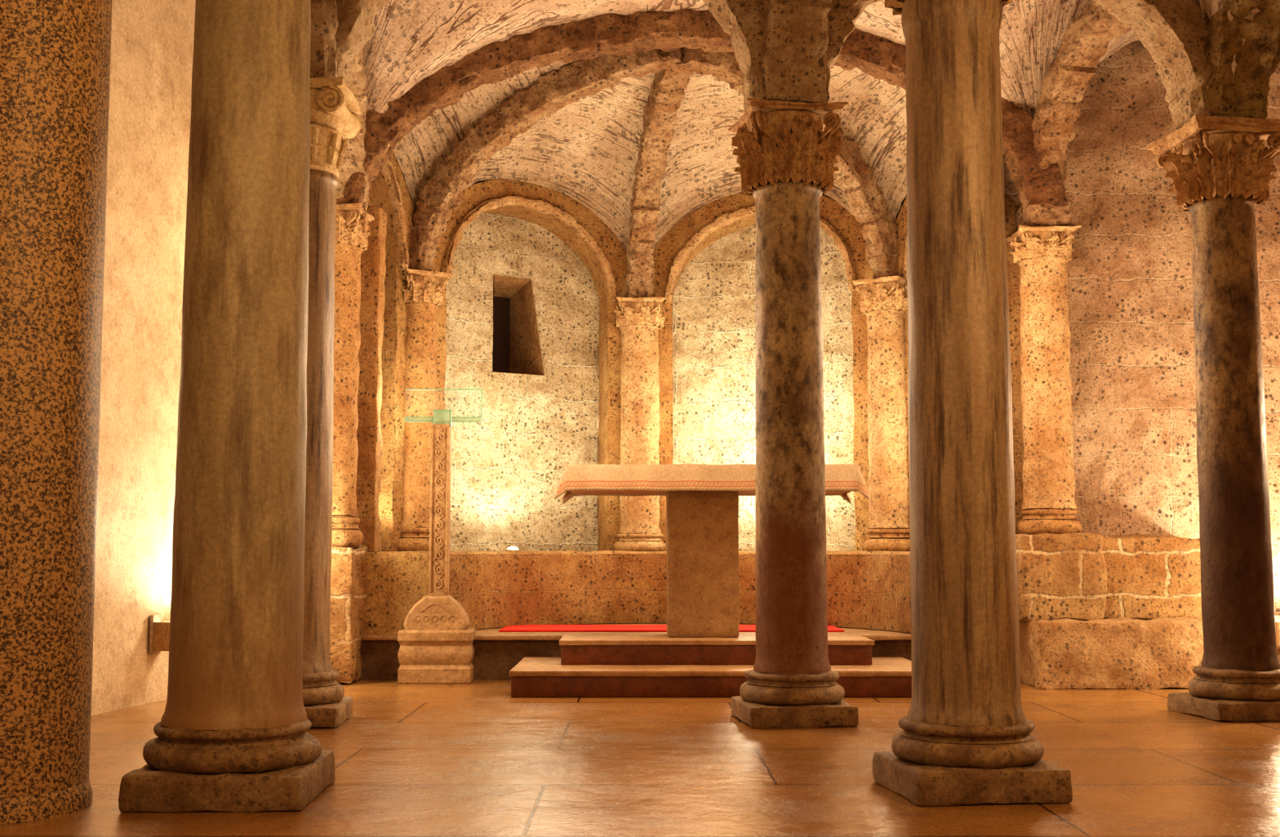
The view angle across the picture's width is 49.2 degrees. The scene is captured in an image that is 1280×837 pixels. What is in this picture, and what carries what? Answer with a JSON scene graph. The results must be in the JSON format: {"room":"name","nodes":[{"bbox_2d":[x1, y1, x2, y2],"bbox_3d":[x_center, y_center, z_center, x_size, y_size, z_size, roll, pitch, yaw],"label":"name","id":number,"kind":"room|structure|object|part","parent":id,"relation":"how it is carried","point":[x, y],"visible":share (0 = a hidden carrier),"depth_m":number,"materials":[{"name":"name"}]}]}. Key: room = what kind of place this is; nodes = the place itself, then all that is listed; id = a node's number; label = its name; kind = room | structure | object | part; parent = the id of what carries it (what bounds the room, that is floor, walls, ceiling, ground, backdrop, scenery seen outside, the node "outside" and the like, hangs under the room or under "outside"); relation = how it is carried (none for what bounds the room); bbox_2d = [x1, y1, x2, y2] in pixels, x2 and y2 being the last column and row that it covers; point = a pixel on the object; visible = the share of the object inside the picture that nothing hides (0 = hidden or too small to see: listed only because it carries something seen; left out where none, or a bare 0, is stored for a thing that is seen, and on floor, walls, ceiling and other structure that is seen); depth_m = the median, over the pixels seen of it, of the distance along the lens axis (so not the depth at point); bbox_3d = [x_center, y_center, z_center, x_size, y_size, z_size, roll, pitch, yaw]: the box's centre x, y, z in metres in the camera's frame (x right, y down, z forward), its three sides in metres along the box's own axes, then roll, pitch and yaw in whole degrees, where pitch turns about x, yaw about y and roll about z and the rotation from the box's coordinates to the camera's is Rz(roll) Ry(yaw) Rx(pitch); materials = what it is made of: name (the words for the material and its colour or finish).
{"room":"church","nodes":[
{"label":"church","id":0,"kind":"room"},
{"bbox_2d":[91,0,195,715],"bbox_3d":[-3.242,-0.883,5.776,0.262,4.550,7.604,-1,-5,9],"label":"wall","id":1,"kind":"structure","parent":0,"point":[152,55],"depth_m":7.79,"materials":[{"name":"paint"}]},
{"bbox_2d":[148,613,169,654],"bbox_3d":[-2.685,1.217,7.891,0.120,0.220,0.140,0,-5,0],"label":"wall lamp","id":2,"kind":"object","parent":1,"relation":"attached to","point":[159,630],"visible":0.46,"depth_m":7.83,"materials":[{"name":"metal"}]},
{"bbox_3d":[-2.675,1.227,7.890,0.100,0.160,0.132,0,-5,0],"label":"lamp shade","id":3,"kind":"part","parent":2,"relation":"part of","materials":[{"name":"stone"}]},
{"bbox_2d":[354,59,906,250],"bbox_3d":[0.250,-1.826,10.480,4.314,1.499,2.383,0,-5,0],"label":"ceiling","id":4,"kind":"structure","parent":0,"point":[586,151],"depth_m":10.95,"materials":[{"name":"paint"}]},
{"bbox_2d":[408,47,683,271],"bbox_3d":[-0.731,-1.831,10.085,2.285,1.597,0.242,-2,-6,24],"label":"rib","id":5,"kind":"object","parent":4,"relation":"attached to","point":[442,194],"visible":0.86,"depth_m":10.15,"materials":[{"name":"beige stone"}]},
{"bbox_2d":[623,47,693,297],"bbox_3d":[0.142,-1.781,10.652,0.255,1.592,2.085,1,-5,-9],"label":"rib","id":6,"kind":"object","parent":4,"relation":"attached to","point":[667,93],"visible":0.87,"depth_m":10.96,"materials":[{"name":"beige stone"}]},
{"bbox_2d":[678,46,898,279],"bbox_3d":[1.151,-1.818,10.271,2.146,1.587,0.243,4,-7,-37],"label":"rib","id":7,"kind":"object","parent":4,"relation":"attached to","point":[866,202],"visible":0.56,"depth_m":10.60,"materials":[{"name":"beige stone"}]},
{"bbox_2d":[0,679,1279,836],"bbox_3d":[0.550,1.277,3.898,10.100,0.100,16.000,0,-5,0],"label":"floor","id":8,"kind":"structure","parent":0,"point":[475,758],"depth_m":5.29,"materials":[{"name":"brown tile"}]},
{"bbox_2d":[0,0,111,824],"bbox_3d":[-2.170,-0.405,4.808,0.800,3.421,0.800,0,-5,0],"label":"column","id":9,"kind":"structure","parent":8,"relation":"on","point":[55,55],"depth_m":4.60,"materials":[{"name":"stone"}]},
{"bbox_2d":[118,0,334,812],"bbox_3d":[-1.418,-0.349,5.024,0.682,3.361,0.683,0,-5,0],"label":"column","id":10,"kind":"structure","parent":8,"relation":"on","point":[232,737],"depth_m":4.81,"materials":[{"name":"stone"}]},
{"bbox_2d":[302,76,361,728],"bbox_3d":[-1.737,-0.087,7.107,0.559,3.230,0.556,0,-5,0],"label":"column","id":11,"kind":"structure","parent":8,"relation":"on","point":[335,108],"depth_m":7.01,"materials":[{"name":"stone"}]},
{"bbox_2d":[310,0,340,90],"bbox_3d":[-1.576,-2.279,6.257,0.379,1.163,2.246,1,-5,-9],"label":"stone arch","id":12,"kind":"object","parent":11,"relation":"on","point":[325,23],"visible":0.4,"depth_m":7.06,"materials":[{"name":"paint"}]},
{"bbox_2d":[336,46,368,207],"bbox_3d":[-1.854,-2.055,8.356,0.346,1.108,2.217,1,-5,-7],"label":"stone arch","id":13,"kind":"object","parent":11,"relation":"on","point":[355,153],"visible":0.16,"depth_m":9.13,"materials":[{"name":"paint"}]},
{"bbox_2d":[329,544,367,683],"bbox_3d":[-2.062,1.279,9.152,0.533,0.909,0.582,0,-5,0],"label":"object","id":14,"kind":"object","parent":8,"relation":"on","point":[348,587],"visible":0.38,"depth_m":8.90,"materials":[{"name":"beige stone"}]},
{"bbox_2d":[331,202,374,547],"bbox_3d":[-2.010,-0.275,9.234,0.439,2.250,0.440,0,-5,0],"label":"column","id":15,"kind":"structure","parent":14,"relation":"on","point":[351,241],"depth_m":9.14,"materials":[{"name":"beige stone"}]},
{"bbox_2d":[336,8,1068,213],"bbox_3d":[0.349,-2.065,9.332,4.899,1.405,0.298,0,-5,1],"label":"stone arch","id":16,"kind":"object","parent":15,"relation":"on","point":[601,35],"visible":0.57,"depth_m":9.26,"materials":[{"name":"beige stone"}]},
{"bbox_2d":[397,388,482,684],"bbox_3d":[-1.294,0.755,9.119,0.512,1.907,0.240,0,-5,0],"label":"stand","id":17,"kind":"object","parent":8,"relation":"on","point":[436,641],"visible":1,"depth_m":8.98,"materials":[{"name":"stone"}]},
{"bbox_3d":[-1.449,0.007,9.189,0.192,0.030,0.040,0,-5,0],"label":"arm","id":18,"kind":"part","parent":17,"relation":"part of","materials":[{"name":"green glass"}]},
{"bbox_3d":[-1.141,0.007,9.189,0.192,0.030,0.040,0,-5,0],"label":"arm","id":19,"kind":"part","parent":17,"relation":"part of","materials":[{"name":"green glass"}]},
{"bbox_2d":[360,622,911,679],"bbox_3d":[0.299,1.660,10.168,4.283,0.299,2.042,0,-5,0],"label":"platform","id":20,"kind":"object","parent":8,"relation":"on","point":[493,660],"depth_m":9.22,"materials":[{"name":"stone"}]},
{"bbox_3d":[-1.181,1.442,9.216,1.324,0.038,0.105,0,-5,0],"label":"platform edge","id":21,"kind":"part","parent":20,"relation":"part of","materials":[{"name":"beige stone"}]},
{"bbox_2d":[360,550,911,635],"bbox_3d":[0.244,1.271,10.505,5.215,0.557,2.646,0,-5,0],"label":"wall","id":22,"kind":"structure","parent":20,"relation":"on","point":[866,589],"depth_m":10.25,"materials":[{"name":"beige stone"}]},
{"bbox_2d":[355,205,386,551],"bbox_3d":[-1.901,-0.271,9.587,0.274,2.389,0.235,0,-5,0],"label":"pilaster","id":23,"kind":"object","parent":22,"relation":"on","point":[373,268],"visible":0.48,"depth_m":9.50,"materials":[{"name":"beige stone"}]},
{"bbox_2d":[397,267,452,551],"bbox_3d":[-1.635,-0.046,10.312,0.390,2.065,0.385,3,-6,-28],"label":"column","id":24,"kind":"structure","parent":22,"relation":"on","point":[423,295],"depth_m":10.21,"materials":[{"name":"beige stone"}]},
{"bbox_2d":[505,546,519,551],"bbox_3d":[-1.007,1.033,11.082,0.120,0.037,0.120,0,-5,0],"label":"uplight","id":25,"kind":"object","parent":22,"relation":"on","point":[512,548],"visible":0.93,"depth_m":11.04,"materials":[{"name":"metal"}]},
{"bbox_2d":[613,297,666,551],"bbox_3d":[-0.002,0.059,11.383,0.436,2.057,0.438,0,-5,0],"label":"column","id":26,"kind":"structure","parent":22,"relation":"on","point":[640,319],"depth_m":11.27,"materials":[{"name":"beige stone"}]},
{"bbox_2d":[850,275,910,551],"bbox_3d":[1.885,-0.019,10.649,0.432,2.075,0.419,-4,-6,34],"label":"column","id":27,"kind":"structure","parent":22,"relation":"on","point":[884,304],"depth_m":10.53,"materials":[{"name":"beige stone"}]},
{"bbox_2d":[498,624,844,631],"bbox_3d":[0.220,1.507,10.053,2.398,0.013,0.698,0,-5,0],"label":"carpet","id":28,"kind":"object","parent":20,"relation":"on","point":[523,628],"visible":0.6,"depth_m":9.92,"materials":[{"name":"red carpet"}]},
{"bbox_3d":[1.939,1.442,9.216,0.966,0.041,0.107,0,-5,0],"label":"platform edge","id":29,"kind":"part","parent":20,"relation":"part of","materials":[{"name":"beige stone"}]},
{"bbox_2d":[509,633,911,697],"bbox_3d":[0.480,1.515,8.637,2.483,0.310,1.044,0,-5,0],"label":"step","id":30,"kind":"structure","parent":8,"relation":"on","point":[588,664],"depth_m":8.28,"materials":[{"name":"stone"}]},
{"bbox_2d":[569,490,849,637],"bbox_3d":[0.450,0.864,9.039,1.804,1.070,0.725,0,-5,0],"label":"altar","id":31,"kind":"object","parent":30,"relation":"on","point":[703,590],"visible":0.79,"depth_m":8.84,"materials":[{"name":"stone"}]},
{"bbox_2d":[554,463,869,503],"bbox_3d":[0.449,0.429,9.079,1.962,0.228,0.827,0,-5,0],"label":"altar cloth","id":32,"kind":"object","parent":31,"relation":"on","point":[675,477],"visible":0.81,"depth_m":8.70,"materials":[{"name":"fabric"}]},
{"bbox_2d":[728,97,858,728],"bbox_3d":[0.769,-0.030,7.155,0.586,3.123,0.576,1,-5,-7],"label":"column","id":33,"kind":"structure","parent":8,"relation":"on","point":[786,158],"depth_m":7.02,"materials":[{"name":"stone"}]},
{"bbox_2d":[327,0,792,111],"bbox_3d":[-0.489,-2.219,7.331,2.600,1.267,0.370,0,-5,-1],"label":"stone arch","id":34,"kind":"object","parent":33,"relation":"on","point":[744,20],"visible":0.48,"depth_m":7.19,"materials":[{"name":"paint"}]},
{"bbox_2d":[760,0,832,102],"bbox_3d":[0.966,-2.273,6.332,0.365,1.165,2.211,1,-5,-11],"label":"stone arch","id":35,"kind":"object","parent":33,"relation":"on","point":[794,66],"visible":0.88,"depth_m":7.10,"materials":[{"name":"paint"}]},
{"bbox_2d":[795,0,1226,132],"bbox_3d":[1.946,-2.139,7.476,2.452,1.150,0.368,1,-5,-6],"label":"stone arch","id":36,"kind":"object","parent":33,"relation":"on","point":[1174,33],"visible":0.69,"depth_m":7.42,"materials":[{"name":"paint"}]},
{"bbox_2d":[871,0,1072,806],"bbox_3d":[1.166,-0.303,5.120,0.568,3.293,0.567,1,-5,-8],"label":"column","id":37,"kind":"structure","parent":8,"relation":"on","point":[966,738],"depth_m":4.95,"materials":[{"name":"stone"}]},
{"bbox_2d":[1018,616,1203,689],"bbox_3d":[3.029,1.497,9.002,1.183,0.454,0.840,0,-5,0],"label":"stone ledge","id":38,"kind":"object","parent":8,"relation":"on","point":[1117,652],"visible":0.64,"depth_m":8.61,"materials":[{"name":"beige stone"}]},
{"bbox_2d":[1015,532,1106,622],"bbox_3d":[2.688,1.027,9.094,0.573,0.580,0.539,0,-5,0],"label":"stone blocks","id":39,"kind":"object","parent":38,"relation":"on","point":[1060,575],"visible":0.73,"depth_m":8.85},
{"bbox_2d":[1005,225,1081,534],"bbox_3d":[2.681,-0.238,9.233,0.432,2.023,0.428,0,-5,0],"label":"column","id":40,"kind":"structure","parent":39,"relation":"on","point":[1042,254],"depth_m":9.11,"materials":[{"name":"beige stone"}]},
{"bbox_2d":[1013,199,1071,231],"bbox_3d":[2.696,-1.331,9.373,0.302,0.216,0.408,0,-5,0],"label":"impost","id":41,"kind":"object","parent":40,"relation":"on","point":[1062,216],"visible":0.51,"depth_m":9.18,"materials":[{"name":"beige stone"}]},
{"bbox_2d":[1018,2,1182,226],"bbox_3d":[2.886,-1.938,8.508,0.283,1.228,1.875,1,-6,-15],"label":"stone arch","id":42,"kind":"object","parent":40,"relation":"on","point":[1087,38],"visible":0.46,"depth_m":8.97,"materials":[{"name":"beige stone"}]},
{"bbox_2d":[1102,533,1201,619],"bbox_3d":[3.024,1.054,9.235,1.295,0.585,0.474,0,-5,0],"label":"stone blocks","id":43,"kind":"object","parent":38,"relation":"on","point":[1149,576],"visible":0.46,"depth_m":9.03},
{"bbox_2d":[1146,114,1279,721],"bbox_3d":[3.126,-0.001,7.401,0.601,3.112,0.572,1,-5,-6],"label":"column","id":44,"kind":"structure","parent":8,"relation":"on","point":[1222,173],"depth_m":7.28,"materials":[{"name":"stone"}]},
{"bbox_2d":[1203,0,1279,117],"bbox_3d":[3.366,-2.264,6.472,0.366,1.180,2.448,1,-5,-12],"label":"stone arch","id":45,"kind":"object","parent":44,"relation":"on","point":[1228,93],"visible":0.8,"depth_m":7.33,"materials":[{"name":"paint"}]},
{"bbox_2d":[1226,31,1279,118],"bbox_3d":[4.264,-2.131,7.620,2.391,1.171,0.409,0,-5,0],"label":"stone arch","id":46,"kind":"object","parent":44,"relation":"on","point":[1262,92],"visible":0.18,"depth_m":7.39,"materials":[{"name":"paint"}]},
{"bbox_2d":[367,149,1023,551],"bbox_3d":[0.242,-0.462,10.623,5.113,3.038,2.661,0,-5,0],"label":"wall","id":47,"kind":"structure","parent":0,"point":[507,468],"depth_m":11.53,"materials":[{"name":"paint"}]},
{"bbox_2d":[360,159,408,270],"bbox_3d":[-1.835,-1.517,9.814,0.159,0.793,0.961,-1,-5,9],"label":"arch","id":48,"kind":"object","parent":47,"relation":"attached to","point":[398,218],"visible":0.36,"depth_m":10.15,"materials":[{"name":"beige stone"}]},
{"bbox_2d":[492,275,544,375],"bbox_3d":[-1.147,-0.745,11.840,0.464,0.800,0.591,3,-6,-30],"label":"window","id":49,"kind":"structure","parent":47,"relation":"in","point":[516,340],"depth_m":12.02,"materials":[{"name":"beige stone"}]},
{"bbox_2d":[440,195,616,301],"bbox_3d":[-0.899,-1.390,11.192,1.611,0.794,0.242,4,-6,-34],"label":"arch","id":50,"kind":"object","parent":47,"relation":"attached to","point":[541,206],"visible":0.95,"depth_m":11.27,"materials":[{"name":"beige stone"}]},
{"bbox_2d":[664,205,857,302],"bbox_3d":[0.986,-1.370,11.401,1.644,0.794,0.256,-2,-6,21],"label":"stone arch","id":51,"kind":"object","parent":47,"relation":"attached to","point":[728,218],"visible":0.77,"depth_m":11.54,"materials":[{"name":"beige stone"}]},
{"bbox_2d":[903,235,906,279],"bbox_3d":[2.256,-1.495,10.099,0.195,0.790,1.254,2,-6,-17],"label":"niche archivolt","id":52,"kind":"object","parent":47,"relation":"attached to","point":[905,251],"visible":0.06,"depth_m":10.58,"materials":[{"name":"beige stone"}]},
{"bbox_2d":[363,0,1261,119],"bbox_3d":[0.900,-2.472,5.327,9.000,1.276,8.550,0,-5,0],"label":"ceiling","id":53,"kind":"structure","parent":0,"point":[411,40],"depth_m":9.03,"materials":[{"name":"paint"}]},
{"bbox_2d":[1003,40,1279,663],"bbox_3d":[3.820,-0.523,9.647,2.760,4.550,0.306,0,-5,0],"label":"wall","id":54,"kind":"structure","parent":0,"point":[1130,286],"depth_m":9.58,"materials":[{"name":"beige stone"}]},
{"bbox_2d":[1274,614,1279,648],"bbox_3d":[4.250,1.412,9.229,0.140,0.220,0.120,0,-5,0],"label":"wall lamp","id":55,"kind":"object","parent":54,"relation":"attached to","point":[1277,617],"visible":0.56,"depth_m":9.18,"materials":[{"name":"metal"}]},
{"bbox_3d":[4.250,1.421,9.218,0.132,0.160,0.100,0,-5,0],"label":"lamp shade","id":56,"kind":"part","parent":55,"relation":"part of","materials":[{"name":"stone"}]}
]}

